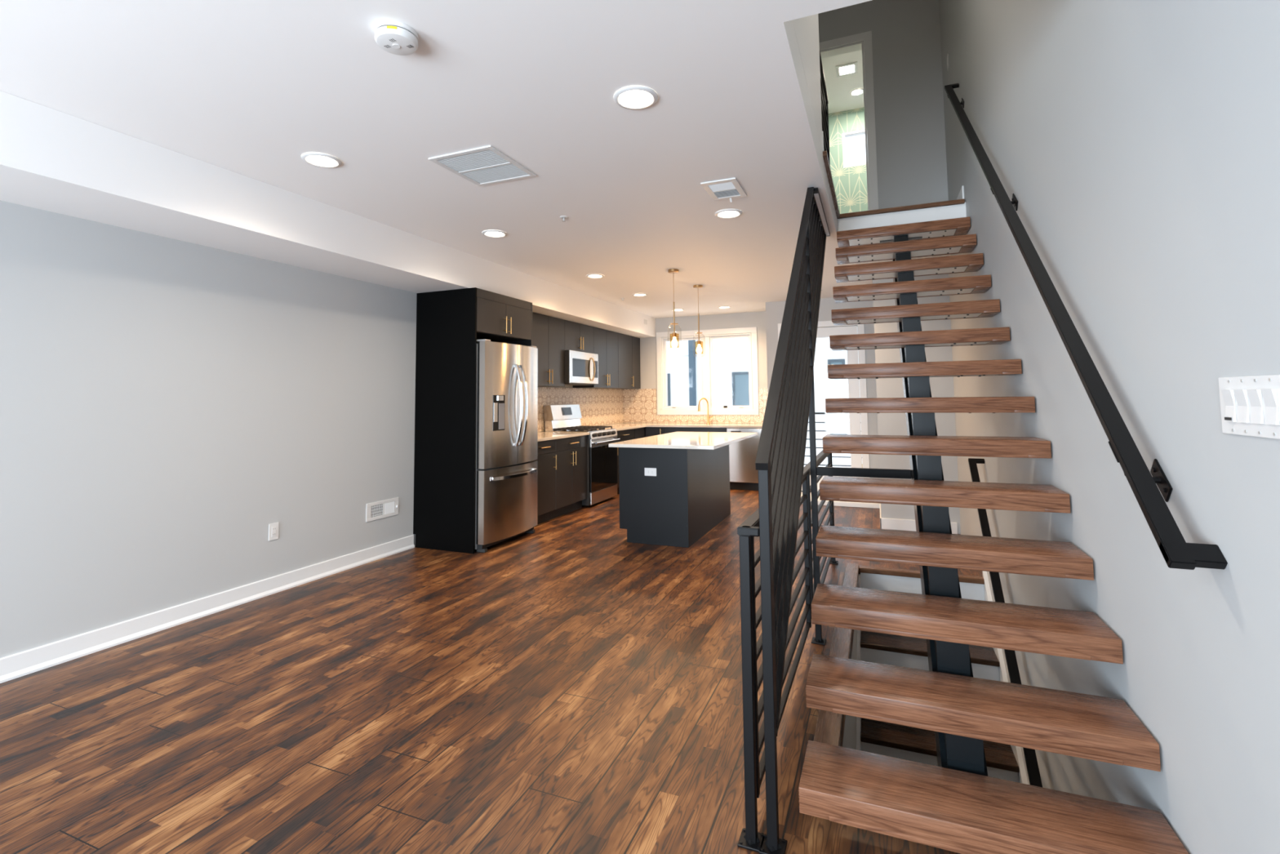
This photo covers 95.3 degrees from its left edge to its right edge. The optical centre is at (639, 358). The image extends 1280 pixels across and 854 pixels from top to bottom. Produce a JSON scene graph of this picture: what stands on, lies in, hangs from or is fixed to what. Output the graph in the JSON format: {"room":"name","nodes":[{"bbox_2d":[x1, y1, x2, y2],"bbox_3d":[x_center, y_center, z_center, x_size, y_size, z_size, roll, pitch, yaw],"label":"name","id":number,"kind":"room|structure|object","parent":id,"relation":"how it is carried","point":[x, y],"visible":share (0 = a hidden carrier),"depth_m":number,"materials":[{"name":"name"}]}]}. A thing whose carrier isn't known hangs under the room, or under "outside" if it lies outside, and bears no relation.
{"room":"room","nodes":[
{"label":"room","id":0,"kind":"room"},
{"bbox_2d":[0,200,620,657],"bbox_3d":[-2.549,0.323,4.431,0.120,3.034,11.910,-2,-4,22],"label":"wall","id":1,"kind":"structure","parent":0,"point":[166,402],"depth_m":3.55,"materials":[{"name":"grey paint"}]},
{"bbox_2d":[0,534,414,683],"bbox_3d":[-3.386,1.455,2.063,0.026,0.112,7.033,-2,-4,22],"label":"baseboard","id":2,"kind":"structure","parent":1,"relation":"attached to","point":[26,662],"depth_m":3.51,"materials":[{"name":"white paint"}]},
{"bbox_2d":[268,521,279,541],"bbox_3d":[-2.577,1.215,4.105,0.008,0.117,0.072,-2,-4,22],"label":"wall outlet","id":3,"kind":"object","parent":1,"relation":"attached to","point":[273,527],"visible":1,"depth_m":4.10,"materials":[{"name":"white plastic"}]},
{"bbox_2d":[271,525,276,536],"bbox_3d":[-2.575,1.215,4.104,0.003,0.068,0.034,-2,-4,22],"label":"receptacle","id":4,"kind":"object","parent":3,"relation":"attached to","point":[273,527],"depth_m":4.11,"materials":[{"name":"grey plastic"}]},
{"bbox_2d":[0,90,655,337],"bbox_3d":[-2.248,-0.850,4.328,0.599,0.313,11.810,-2,-4,22],"label":"bulkhead","id":5,"kind":"object","parent":1,"relation":"attached to","point":[51,160],"visible":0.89,"depth_m":3.38,"materials":[{"name":"white paint"}]},
{"bbox_2d":[365,497,398,522],"bbox_3d":[-2.204,1.292,5.008,0.021,0.150,0.350,-2,-4,22],"label":"air vent","id":6,"kind":"object","parent":1,"relation":"in","point":[386,508],"visible":1,"depth_m":5.00,"materials":[{"name":"white plastic"}]},
{"bbox_2d":[532,311,564,386],"bbox_3d":[-1.234,-0.091,7.058,0.372,0.850,0.789,-2,-4,22],"label":"upper cabinet","id":7,"kind":"object","parent":1,"relation":"attached to","point":[548,331],"visible":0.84,"depth_m":7.03,"materials":[{"name":"black laminate"}]},
{"bbox_2d":[564,320,593,353],"bbox_3d":[-0.935,-0.276,7.814,0.372,0.386,0.811,-2,-4,22],"label":"upper cabinet","id":8,"kind":"object","parent":1,"relation":"attached to","point":[578,336],"visible":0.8,"depth_m":7.72,"materials":[{"name":"black laminate"}]},
{"bbox_2d":[564,350,598,385],"bbox_3d":[-0.887,0.132,7.769,0.452,0.428,0.804,-2,-4,22],"label":"microwave","id":9,"kind":"object","parent":8,"relation":"attached to","point":[581,368],"visible":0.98,"depth_m":7.61,"materials":[{"name":"grey metal"}]},
{"bbox_2d":[537,386,623,431],"bbox_3d":[-1.007,0.682,8.035,0.006,0.561,3.840,-2,-4,22],"label":"backsplash","id":10,"kind":"structure","parent":1,"relation":"attached to","point":[597,406],"depth_m":8.65,"materials":[{"name":"tile"}]},
{"bbox_2d":[573,326,618,388],"bbox_3d":[-0.624,0.004,8.557,0.372,0.850,0.827,-2,-4,22],"label":"upper cabinet","id":11,"kind":"object","parent":1,"relation":"attached to","point":[605,341],"visible":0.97,"depth_m":8.49,"materials":[{"name":"black laminate"}]},
{"bbox_2d":[616,333,640,389],"bbox_3d":[-0.300,0.054,9.351,0.372,0.850,0.889,-2,-4,22],"label":"upper cabinet","id":12,"kind":"object","parent":1,"relation":"attached to","point":[628,346],"visible":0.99,"depth_m":9.26,"materials":[{"name":"black laminate"}]},
{"bbox_2d":[413,287,532,553],"bbox_3d":[-1.579,0.566,5.693,0.712,2.338,0.931,-2,-4,22],"label":"tall cabinet","id":13,"kind":"object","parent":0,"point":[450,323],"visible":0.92,"depth_m":5.28,"materials":[{"name":"black wood"}]},
{"bbox_2d":[0,0,965,318],"bbox_3d":[-0.341,-1.165,3.647,4.665,0.180,11.950,-2,-4,22],"label":"ceiling","id":14,"kind":"structure","parent":0,"point":[249,88],"depth_m":2.67,"materials":[{"name":"white paint"}]},
{"bbox_2d":[301,151,342,168],"bbox_3d":[-1.741,-1.084,3.192,0.196,0.010,0.196,-2,-4,22],"label":"recessed light","id":15,"kind":"object","parent":14,"relation":"in","point":[317,159],"visible":1,"depth_m":3.19,"materials":[{"name":"white"}]},
{"bbox_2d":[373,20,418,55],"bbox_3d":[-0.877,-1.148,2.101,0.148,0.050,0.148,-2,-4,22],"label":"smoke detector","id":16,"kind":"object","parent":14,"relation":"attached to","point":[395,40],"visible":1,"depth_m":2.07,"materials":[{"name":"white plastic"}]},
{"bbox_2d":[428,145,536,186],"bbox_3d":[-0.883,-1.087,3.313,0.411,0.009,0.443,-2,-4,22],"label":"ceiling vent","id":17,"kind":"object","parent":14,"relation":"in","point":[486,165],"visible":1,"depth_m":3.29,"materials":[{"name":"white plastic"}]},
{"bbox_2d":[481,229,507,237],"bbox_3d":[-1.155,-0.993,4.638,0.196,0.010,0.196,-2,-4,22],"label":"recessed light","id":18,"kind":"object","parent":14,"relation":"in","point":[491,233],"visible":1,"depth_m":4.63,"materials":[{"name":"white plastic"}]},
{"bbox_2d":[560,215,568,222],"bbox_3d":[-0.554,-1.016,4.243,0.060,0.032,0.060,-2,-4,22],"label":"sprinkler head","id":19,"kind":"object","parent":14,"relation":"attached to","point":[563,217],"visible":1,"depth_m":4.23},
{"bbox_2d":[586,273,604,278],"bbox_3d":[-0.483,-0.889,6.280,0.196,0.010,0.196,-2,-4,22],"label":"recessed light","id":20,"kind":"object","parent":14,"relation":"in","point":[593,275],"visible":1,"depth_m":6.27,"materials":[{"name":"white plastic"}]},
{"bbox_2d":[613,85,657,110],"bbox_3d":[-0.019,-1.145,2.568,0.196,0.010,0.196,-2,-4,22],"label":"recessed light","id":21,"kind":"object","parent":14,"relation":"in","point":[631,97],"visible":1,"depth_m":2.56,"materials":[{"name":"white plastic"}]},
{"bbox_2d":[632,293,647,296],"bbox_3d":[-0.001,-0.815,7.448,0.196,0.010,0.196,-2,-4,22],"label":"recessed light","id":22,"kind":"object","parent":14,"relation":"in","point":[635,294],"visible":1,"depth_m":7.43,"materials":[{"name":"white plastic"}]},
{"bbox_2d":[667,268,681,347],"bbox_3d":[0.351,-0.499,6.011,0.140,0.844,0.140,-4,-5,42],"label":"pendant light","id":23,"kind":"object","parent":14,"relation":"hanging from","point":[674,343],"visible":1,"depth_m":5.99,"materials":[{"name":"gold metal"}]},
{"bbox_2d":[671,308,684,311],"bbox_3d":[0.567,-0.733,8.761,0.196,0.010,0.196,-2,-4,22],"label":"recessed light","id":24,"kind":"object","parent":14,"relation":"in","point":[676,309],"visible":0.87,"depth_m":8.76,"materials":[{"name":"white"}]},
{"bbox_2d":[693,284,702,356],"bbox_3d":[0.691,-0.444,6.869,0.140,0.844,0.140,-4,-5,42],"label":"pendant light","id":25,"kind":"object","parent":14,"relation":"hanging from","point":[699,349],"visible":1,"depth_m":6.85,"materials":[{"name":"gold metal"}]},
{"bbox_2d":[700,177,746,202],"bbox_3d":[0.539,-1.065,3.715,0.219,0.029,0.347,-2,-4,22],"label":"ceiling vent","id":26,"kind":"object","parent":14,"relation":"in","point":[726,188],"visible":1,"depth_m":3.69,"materials":[{"name":"white plastic"}]},
{"bbox_2d":[717,306,730,308],"bbox_3d":[1.238,-0.754,8.553,0.196,0.010,0.196,-2,-4,22],"label":"recessed light","id":27,"kind":"object","parent":14,"relation":"in","point":[719,307],"visible":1,"depth_m":8.57,"materials":[{"name":"white plastic"}]},
{"bbox_2d":[715,208,742,218],"bbox_3d":[0.638,-1.042,4.198,0.196,0.010,0.196,-2,-4,22],"label":"recessed light","id":28,"kind":"object","parent":14,"relation":"in","point":[726,213],"visible":1,"depth_m":4.20,"materials":[{"name":"white plastic"}]},
{"bbox_2d":[819,50,830,165],"bbox_3d":[1.336,-1.735,4.308,0.040,0.972,1.310,-2,-4,22],"label":"guardrail","id":29,"kind":"object","parent":14,"relation":"on","point":[824,101],"visible":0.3,"depth_m":4.64,"materials":[{"name":"black metal"}]},
{"bbox_2d":[822,151,839,217],"bbox_3d":[1.388,-1.234,4.251,0.054,0.034,1.357,-2,-4,22],"label":"nosing","id":30,"kind":"structure","parent":14,"relation":"attached to","point":[825,157],"depth_m":4.06,"materials":[{"name":"brown wood"}]},
{"bbox_2d":[836,199,964,218],"bbox_3d":[2.090,-1.208,4.740,0.964,0.034,0.078,-2,-4,22],"label":"nosing","id":31,"kind":"structure","parent":14,"relation":"attached to","point":[957,202],"depth_m":4.69,"materials":[{"name":"brown wood"}]},
{"bbox_2d":[0,488,982,853],"bbox_3d":[-0.337,1.658,3.391,4.665,0.180,11.810,-2,-4,22],"label":"floor","id":32,"kind":"structure","parent":0,"point":[570,685],"depth_m":2.46,"materials":[{"name":"brown wood"}]},
{"bbox_2d":[475,338,537,552],"bbox_3d":[-1.475,0.793,5.638,0.850,1.874,0.870,-2,-4,22],"label":"refrigerator","id":33,"kind":"object","parent":32,"relation":"on","point":[506,468],"visible":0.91,"depth_m":5.35,"materials":[{"name":"grey metal"}]},
{"bbox_2d":[534,439,556,524],"bbox_3d":[-1.311,1.331,6.328,0.676,0.890,0.530,-2,-4,22],"label":"base cabinet","id":34,"kind":"object","parent":32,"relation":"on","point":[547,457],"visible":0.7,"depth_m":6.29,"materials":[{"name":"black laminate"}]},
{"bbox_2d":[537,431,589,441],"bbox_3d":[-1.172,0.893,6.708,0.667,0.031,1.290,-2,-4,22],"label":"countertop","id":35,"kind":"structure","parent":34,"relation":"on","point":[542,436],"depth_m":6.76,"materials":[{"name":"grey stone"}]},
{"bbox_2d":[550,435,586,519],"bbox_3d":[-1.069,1.369,6.923,0.676,0.890,0.754,-2,-4,22],"label":"base cabinet","id":36,"kind":"object","parent":32,"relation":"on","point":[571,452],"visible":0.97,"depth_m":6.78,"materials":[{"name":"black laminate"}]},
{"bbox_2d":[543,404,620,505],"bbox_3d":[-0.739,1.216,7.636,0.741,1.225,0.783,-2,-4,22],"label":"range","id":37,"kind":"object","parent":32,"relation":"on","point":[602,460],"visible":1,"depth_m":7.47,"materials":[{"name":"grey metal"}]},
{"bbox_2d":[544,425,614,432],"bbox_3d":[-0.778,0.927,7.670,0.628,0.056,0.781,-2,-4,22],"label":"cooktop","id":38,"kind":"object","parent":37,"relation":"in","point":[548,428],"depth_m":7.47,"materials":[{"name":"black metal"}]},
{"bbox_2d":[616,426,644,493],"bbox_3d":[-0.415,1.471,8.528,0.676,0.890,1.128,-2,-4,22],"label":"base cabinet","id":39,"kind":"object","parent":32,"relation":"on","point":[633,433],"visible":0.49,"depth_m":8.32,"materials":[{"name":"black laminate"}]},
{"bbox_2d":[618,444,730,547],"bbox_3d":[0.401,1.297,6.093,0.710,0.890,1.600,-2,-4,22],"label":"kitchen island","id":40,"kind":"object","parent":32,"relation":"on","point":[688,495],"visible":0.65,"depth_m":5.39,"materials":[{"name":"black wood"}]},
{"bbox_2d":[644,467,656,475],"bbox_3d":[0.096,1.040,5.363,0.117,0.072,0.008,-2,-4,22],"label":"island outlet","id":41,"kind":"object","parent":40,"relation":"attached to","point":[648,471],"visible":1,"depth_m":5.36,"materials":[{"name":"white plastic"}]},
{"bbox_2d":[646,470,653,474],"bbox_3d":[0.095,1.040,5.361,0.068,0.034,0.003,-2,-4,22],"label":"receptacle","id":42,"kind":"object","parent":41,"relation":"attached to","point":[648,472],"depth_m":5.36,"materials":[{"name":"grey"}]},
{"bbox_2d":[608,431,757,449],"bbox_3d":[0.537,0.828,6.027,0.985,0.030,1.955,-2,-4,22],"label":"island countertop","id":43,"kind":"structure","parent":40,"relation":"on","point":[674,440],"depth_m":5.59,"materials":[{"name":"white stone"}]},
{"bbox_2d":[644,426,726,437],"bbox_3d":[0.487,1.500,9.101,1.913,0.890,0.646,-2,-4,22],"label":"base cabinet","id":44,"kind":"object","parent":32,"relation":"on","point":[649,431],"visible":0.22,"depth_m":8.81,"materials":[{"name":"black laminate"}]},
{"bbox_2d":[597,422,762,431],"bbox_3d":[0.573,0.995,8.492,2.554,0.031,1.754,-2,-4,22],"label":"countertop","id":45,"kind":"structure","parent":44,"relation":"on","point":[622,426],"depth_m":8.74,"materials":[{"name":"grey stone"}]},
{"bbox_2d":[697,397,713,423],"bbox_3d":[1.015,0.809,9.080,0.236,0.409,0.094,-1,-4,-1],"label":"faucet","id":46,"kind":"object","parent":45,"relation":"on","point":[704,398],"visible":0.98,"depth_m":9.07,"materials":[{"name":"gold metal"}]},
{"bbox_2d":[726,427,761,490],"bbox_3d":[1.676,1.455,8.627,0.644,0.888,0.632,-2,-4,22],"label":"dishwasher","id":47,"kind":"object","parent":32,"relation":"on","point":[744,475],"visible":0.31,"depth_m":8.37,"materials":[{"name":"grey"}]},
{"bbox_2d":[737,449,838,852],"bbox_3d":[0.943,1.077,3.241,0.084,0.930,3.242,-2,-4,22],"label":"guardrail","id":48,"kind":"object","parent":32,"relation":"on","point":[750,838],"visible":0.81,"depth_m":1.85,"materials":[{"name":"black metal"}]},
{"bbox_2d":[813,563,858,746],"bbox_3d":[1.184,1.566,3.391,0.095,0.036,2.685,-2,-4,22],"label":"border","id":49,"kind":"structure","parent":32,"relation":"on","point":[828,728],"depth_m":2.99,"materials":[{"name":"white paint"}]},
{"bbox_2d":[858,564,984,584],"bbox_3d":[2.115,1.625,4.394,0.870,0.037,0.082,-2,-4,22],"label":"nosing","id":50,"kind":"structure","parent":32,"relation":"attached to","point":[864,569],"depth_m":4.42,"materials":[{"name":"brown wood"}]},
{"bbox_2d":[798,216,1188,853],"bbox_3d":[1.508,0.201,3.139,0.941,2.652,3.272,-2,-4,22],"label":"staircase","id":51,"kind":"structure","parent":32,"relation":"on","point":[953,805],"depth_m":2.05,"materials":[{"name":"brown wood"}]},
{"bbox_2d":[755,186,911,853],"bbox_3d":[1.156,0.205,3.144,0.527,2.652,3.128,-2,-4,22],"label":"stair railing","id":52,"kind":"object","parent":51,"relation":"attached to","point":[790,402],"visible":1,"depth_m":2.25,"materials":[{"name":"black metal"}]},
{"bbox_2d":[630,311,767,423],"bbox_3d":[0.926,0.631,9.404,2.565,2.654,0.140,-2,-4,22],"label":"wall","id":53,"kind":"structure","parent":0,"point":[648,372],"depth_m":9.37,"materials":[{"name":"grey paint"}]},
{"bbox_2d":[622,387,768,423],"bbox_3d":[0.902,0.748,9.326,2.555,0.561,0.006,-2,-4,22],"label":"backsplash","id":54,"kind":"structure","parent":53,"relation":"attached to","point":[639,406],"depth_m":9.58,"materials":[{"name":"tile"}]},
{"bbox_2d":[656,326,759,414],"bbox_3d":[1.073,0.216,9.358,1.660,1.357,0.153,-2,-4,22],"label":"window","id":55,"kind":"structure","parent":53,"relation":"in","point":[706,341],"depth_m":9.32,"materials":[{"name":"white paint"}]},
{"bbox_2d":[792,13,822,152],"bbox_3d":[0.739,-2.578,2.913,0.110,2.514,1.760,-2,-4,22],"label":"wall","id":56,"kind":"structure","parent":0,"point":[806,28],"depth_m":3.13,"materials":[{"name":"white paint"}]},
{"bbox_2d":[822,131,823,151],"bbox_3d":[1.084,-1.353,3.655,0.126,0.127,0.014,-2,-4,22],"label":"baseboard","id":57,"kind":"structure","parent":56,"relation":"attached to","point":[822,131],"depth_m":3.63,"materials":[{"name":"white paint"}]},
{"bbox_2d":[765,297,879,478],"bbox_3d":[2.929,0.524,8.141,2.100,2.654,0.980,-2,-4,22],"label":"wall","id":58,"kind":"structure","parent":0,"point":[775,310],"depth_m":7.85,"materials":[{"name":"grey paint"}]},
{"bbox_2d":[777,320,869,492],"bbox_3d":[2.447,0.636,7.815,1.115,2.286,0.063,-2,-4,22],"label":"door","id":59,"kind":"structure","parent":58,"relation":"in","point":[856,389],"depth_m":7.66,"materials":[{"name":"white paint"}]},
{"bbox_2d":[800,491,879,508],"bbox_3d":[2.321,1.786,7.440,1.390,0.054,0.624,-2,-4,22],"label":"baseboard","id":60,"kind":"structure","parent":58,"relation":"attached to","point":[861,504],"depth_m":7.01,"materials":[{"name":"white paint"}]},
{"bbox_2d":[821,49,866,113],"bbox_3d":[1.053,-3.717,5.496,3.290,0.100,6.720,-2,-4,22],"label":"ceiling","id":61,"kind":"structure","parent":0,"point":[838,89],"depth_m":7.52,"materials":[{"name":"white paint"}]},
{"bbox_2d":[835,61,857,77],"bbox_3d":[2.547,-3.561,7.181,0.250,0.016,0.250,-2,-4,22],"label":"recessed light","id":62,"kind":"object","parent":61,"relation":"in","point":[848,68],"visible":1,"depth_m":7.17,"materials":[{"name":"white plastic"}]},
{"bbox_2d":[839,65,854,75],"bbox_3d":[2.547,-3.562,7.181,0.168,0.011,0.168,-2,-4,22],"label":"diffuser","id":63,"kind":"object","parent":62,"relation":"attached to","point":[845,69],"depth_m":7.18,"materials":[{"name":"white"}]},
{"bbox_2d":[849,88,863,95],"bbox_3d":[2.877,-3.530,7.726,0.180,0.010,0.180,-2,-4,22],"label":"recessed light","id":64,"kind":"object","parent":61,"relation":"in","point":[858,91],"visible":0.92,"depth_m":7.72,"materials":[{"name":"white plastic"}]},
{"bbox_2d":[828,106,870,213],"bbox_3d":[2.310,-2.227,8.459,3.290,2.500,0.120,-2,-4,22],"label":"wall","id":65,"kind":"structure","parent":0,"point":[850,184],"depth_m":8.19,"materials":[{"name":"paper"}]},
{"bbox_2d":[842,128,868,168],"bbox_3d":[3.191,-2.945,8.137,0.683,0.508,0.095,-2,-4,22],"label":"window","id":66,"kind":"structure","parent":65,"relation":"in","point":[859,132],"depth_m":8.21,"materials":[{"name":"white paint"}]},
{"bbox_2d":[842,629,857,749],"bbox_3d":[1.106,3.027,3.098,0.100,2.619,3.115,-2,-4,22],"label":"wall","id":67,"kind":"structure","parent":0,"point":[850,726],"depth_m":3.20,"materials":[{"name":"grey paint"}]},
{"bbox_2d":[817,0,948,208],"bbox_3d":[1.425,-2.365,6.286,3.290,2.499,0.120,-2,-4,22],"label":"wall","id":68,"kind":"structure","parent":0,"point":[911,146],"depth_m":5.75,"materials":[{"name":"grey paint"}]},
{"bbox_2d":[818,31,878,210],"bbox_3d":[1.911,-2.215,6.068,1.005,2.158,0.140,-2,-4,22],"label":"door frame","id":69,"kind":"structure","parent":68,"relation":"in","point":[866,46],"depth_m":5.87,"materials":[{"name":"white paint"}]},
{"bbox_2d":[837,203,966,231],"bbox_3d":[2.098,-1.111,4.714,0.950,0.160,0.011,-2,-4,22],"label":"riser","id":70,"kind":"structure","parent":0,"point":[959,211],"depth_m":4.70,"materials":[{"name":"white paint"}]},
{"bbox_2d":[872,274,960,533],"bbox_3d":[3.064,0.419,6.616,0.698,2.654,1.750,-2,-4,22],"label":"wall","id":71,"kind":"structure","parent":0,"point":[888,424],"depth_m":5.81,"materials":[{"name":"grey paint"}]},
{"bbox_2d":[880,503,957,533],"bbox_3d":[2.930,1.670,6.221,0.686,0.108,1.094,-2,-4,22],"label":"baseboard","id":72,"kind":"structure","parent":71,"relation":"attached to","point":[885,523],"depth_m":5.77,"materials":[{"name":"white paint"}]},
{"bbox_2d":[938,0,1279,853],"bbox_3d":[1.864,0.162,2.589,0.120,8.250,11.810,-2,-4,22],"label":"wall","id":73,"kind":"structure","parent":0,"point":[1136,143],"depth_m":1.60,"materials":[{"name":"grey paint"}]},
{"bbox_2d":[946,53,948,70],"bbox_3d":[2.749,-2.652,5.213,0.010,0.120,0.070,-2,-4,22],"label":"switch plate","id":74,"kind":"object","parent":73,"relation":"attached to","point":[948,54],"visible":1,"depth_m":5.20,"materials":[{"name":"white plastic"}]},
{"bbox_2d":[956,186,964,199],"bbox_3d":[2.741,-1.274,5.069,0.013,0.129,1.008,-2,-4,22],"label":"baseboard","id":75,"kind":"structure","parent":73,"relation":"attached to","point":[961,196],"depth_m":4.63,"materials":[{"name":"white paint"}]},
{"bbox_2d":[968,457,1042,786],"bbox_3d":[1.933,1.776,2.900,0.100,2.280,2.639,-2,-4,22],"label":"handrail","id":76,"kind":"object","parent":73,"relation":"attached to","point":[1030,757],"visible":0.37,"depth_m":3.14,"materials":[{"name":"black metal"}]},
{"bbox_2d":[944,83,1227,569],"bbox_3d":[1.867,-0.870,2.990,0.103,2.883,3.501,-2,-4,22],"label":"wall handrail","id":77,"kind":"object","parent":73,"relation":"attached to","point":[1178,553],"visible":1,"depth_m":1.66,"materials":[{"name":"black metal"}]},
{"bbox_2d":[1217,374,1279,439],"bbox_3d":[1.205,0.093,1.146,0.013,0.118,0.206,-2,-4,22],"label":"switch plate","id":78,"kind":"object","parent":73,"relation":"attached to","point":[1250,406],"visible":1,"depth_m":1.14,"materials":[{"name":"white plastic"}]},
{"bbox_3d":[3.257,1.936,8.366,2.180,0.100,1.350,-2,-4,22],"label":"balcony","id":79,"kind":"object","parent":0,"visible":0},
{"bbox_2d":[804,412,851,466],"bbox_3d":[3.449,1.368,8.892,2.180,1.100,0.040,-2,-4,22],"label":"balcony railing","id":80,"kind":"object","parent":79,"relation":"on","point":[815,412],"visible":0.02,"depth_m":9.08,"materials":[{"name":"metal"}]},
{"bbox_3d":[1.358,4.341,2.417,0.985,0.100,4.000,-2,-4,22],"label":"floor","id":81,"kind":"structure","parent":0,"visible":0},
{"bbox_2d":[856,570,1027,784],"bbox_3d":[1.480,3.062,2.705,0.884,3.232,3.475,-2,-4,22],"label":"staircase","id":82,"kind":"structure","parent":81,"relation":"on","point":[1003,761],"depth_m":3.77,"materials":[{"name":"brown wood"}]},
{"label":"outside","id":83,"kind":"structure","parent":0,"visible":0},
{"bbox_2d":[666,147,866,467],"bbox_3d":[2.984,0.246,14.009,23.000,10.000,0.420,-2,-4,22],"label":"window","id":84,"kind":"structure","parent":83,"point":[730,355],"depth_m":14.13,"materials":[{"name":"white"}]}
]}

